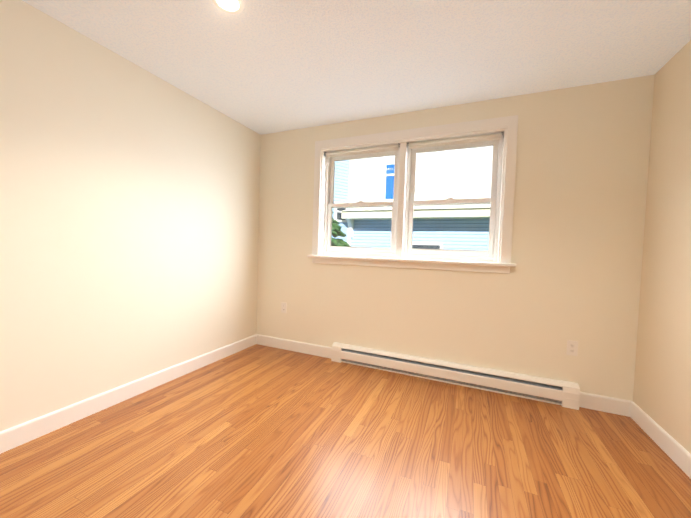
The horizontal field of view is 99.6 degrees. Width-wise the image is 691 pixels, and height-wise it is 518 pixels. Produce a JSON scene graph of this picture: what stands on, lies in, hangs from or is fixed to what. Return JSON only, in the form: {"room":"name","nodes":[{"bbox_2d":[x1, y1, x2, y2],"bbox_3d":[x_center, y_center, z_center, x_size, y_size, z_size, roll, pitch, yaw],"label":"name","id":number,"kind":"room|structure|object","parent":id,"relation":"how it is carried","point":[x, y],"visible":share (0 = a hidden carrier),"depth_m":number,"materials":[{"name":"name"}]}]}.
{"room":"empty bedroom","nodes":[
{"label":"empty bedroom","id":0,"kind":"room"},
{"bbox_2d":[0,0,260,431],"bbox_3d":[-1.953,-0.176,1.427,0.160,2.440,4.720,3,2,23],"label":"wall","id":1,"kind":"structure","parent":0,"point":[129,214],"depth_m":1.98,"materials":[{"name":"white paint"}]},
{"bbox_2d":[0,334,255,453],"bbox_3d":[-1.909,0.989,1.434,0.014,0.114,4.400,3,2,23],"label":"baseboard","id":2,"kind":"structure","parent":1,"relation":"attached to","point":[10,438],"depth_m":2.01,"materials":[{"name":"white paint"}]},
{"bbox_2d":[0,344,690,517],"bbox_3d":[-0.348,1.178,0.774,3.736,0.120,4.720,3,2,23],"label":"floor","id":3,"kind":"structure","parent":0,"point":[258,431],"depth_m":1.63,"materials":[{"name":"brown wood"}]},
{"bbox_2d":[331,342,579,409],"bbox_3d":[0.820,1.001,2.624,2.065,0.178,0.070,3,2,23],"label":"heater","id":4,"kind":"object","parent":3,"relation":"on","point":[566,394],"visible":1,"depth_m":2.52,"materials":[{"name":"white metal"}]},
{"bbox_2d":[23,0,690,134],"bbox_3d":[-0.268,-1.379,0.684,3.736,0.120,4.720,3,2,23],"label":"ceiling","id":5,"kind":"structure","parent":0,"point":[260,67],"depth_m":1.86,"materials":[{"name":"white paint"}]},
{"bbox_2d":[212,0,243,13],"bbox_3d":[-0.622,-1.355,1.542,0.164,0.009,0.164,3,2,23],"label":"recessed light","id":6,"kind":"object","parent":5,"relation":"in","point":[232,6],"visible":1,"depth_m":1.56,"materials":[{"name":"white glass"}]},
{"bbox_2d":[341,146,492,257],"bbox_3d":[2.881,-3.597,9.622,8.328,15.000,2.400,3,2,23],"label":"houses","id":7,"kind":"structure","parent":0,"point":[452,190],"depth_m":9.89,"materials":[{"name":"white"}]},
{"bbox_2d":[257,74,654,400],"bbox_3d":[0.584,-0.146,2.826,3.416,2.440,0.160,3,2,23],"label":"wall","id":8,"kind":"structure","parent":0,"point":[581,175],"depth_m":2.37,"materials":[{"name":"white paint"}]},
{"bbox_2d":[281,302,286,312],"bbox_3d":[-0.695,0.548,3.295,0.070,0.115,0.007,3,2,23],"label":"electrical outlet","id":9,"kind":"object","parent":8,"relation":"attached to","point":[283,307],"visible":1,"depth_m":3.29,"materials":[{"name":"white plastic"}]},
{"bbox_2d":[256,334,331,357],"bbox_3d":[-0.575,0.967,3.249,0.988,0.114,0.014,3,2,23],"label":"baseboard","id":10,"kind":"structure","parent":8,"relation":"attached to","point":[307,348],"depth_m":3.24,"materials":[{"name":"white paint"}]},
{"bbox_2d":[307,115,517,273],"bbox_3d":[0.540,-0.561,2.799,1.936,1.284,0.208,3,2,23],"label":"window unit","id":11,"kind":"structure","parent":8,"relation":"in","point":[493,201],"depth_m":2.67,"materials":[{"name":"white plastic"}]},
{"bbox_2d":[324,145,399,257],"bbox_3d":[0.165,-0.572,3.029,0.809,1.090,0.079,3,2,23],"label":"window unit","id":12,"kind":"structure","parent":11,"relation":"attached to","point":[362,251],"depth_m":3.03,"materials":[{"name":"white plastic"}]},
{"bbox_2d":[324,143,399,157],"bbox_3d":[0.150,-1.085,2.936,0.809,0.054,0.040,3,2,23],"label":"window shade","id":13,"kind":"object","parent":12,"relation":"attached to","point":[365,151],"visible":0.85,"depth_m":2.93,"materials":[{"name":"silver metal"}]},
{"bbox_2d":[406,132,503,148],"bbox_3d":[0.951,-1.048,2.596,0.809,0.054,0.040,3,2,23],"label":"window shade","id":14,"kind":"object","parent":11,"relation":"attached to","point":[472,139],"visible":0.98,"depth_m":2.58,"materials":[{"name":"silver metal"}]},
{"bbox_2d":[566,340,577,355],"bbox_3d":[1.752,0.689,2.257,0.070,0.115,0.007,3,2,23],"label":"electrical outlet","id":15,"kind":"object","parent":8,"relation":"attached to","point":[572,348],"visible":1,"depth_m":2.25,"materials":[{"name":"white plastic"}]},
{"bbox_2d":[579,392,627,415],"bbox_3d":[1.921,1.083,2.190,0.303,0.114,0.014,3,2,23],"label":"baseboard","id":16,"kind":"structure","parent":8,"relation":"attached to","point":[587,400],"depth_m":2.18,"materials":[{"name":"white paint"}]},
{"bbox_2d":[633,40,690,453],"bbox_3d":[1.336,-0.024,0.031,0.160,2.440,4.720,3,2,23],"label":"wall","id":17,"kind":"structure","parent":0,"point":[662,389],"depth_m":1.82,"materials":[{"name":"beige paint"}]},
{"bbox_2d":[628,400,690,478],"bbox_3d":[1.220,1.134,0.106,0.014,0.114,4.400,3,2,23],"label":"baseboard","id":18,"kind":"structure","parent":17,"relation":"attached to","point":[674,450],"depth_m":1.78,"materials":[{"name":"white paint"}]},
{"label":"outside","id":19,"kind":"structure","parent":0,"visible":0},
{"bbox_2d":[332,160,352,246],"bbox_3d":[3.096,-0.857,13.042,28.000,9.700,23.049,3,2,23],"label":"house","id":20,"kind":"structure","parent":19,"point":[346,185],"depth_m":9.83,"materials":[{"name":"white"}]},
{"bbox_2d":[329,211,350,251],"bbox_3d":[-0.662,1.149,6.992,4.317,5.489,4.278,3,2,23],"label":"conifer tree","id":21,"kind":"object","parent":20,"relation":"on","point":[337,241],"depth_m":6.80,"materials":[{"name":"green plant"}]}
]}

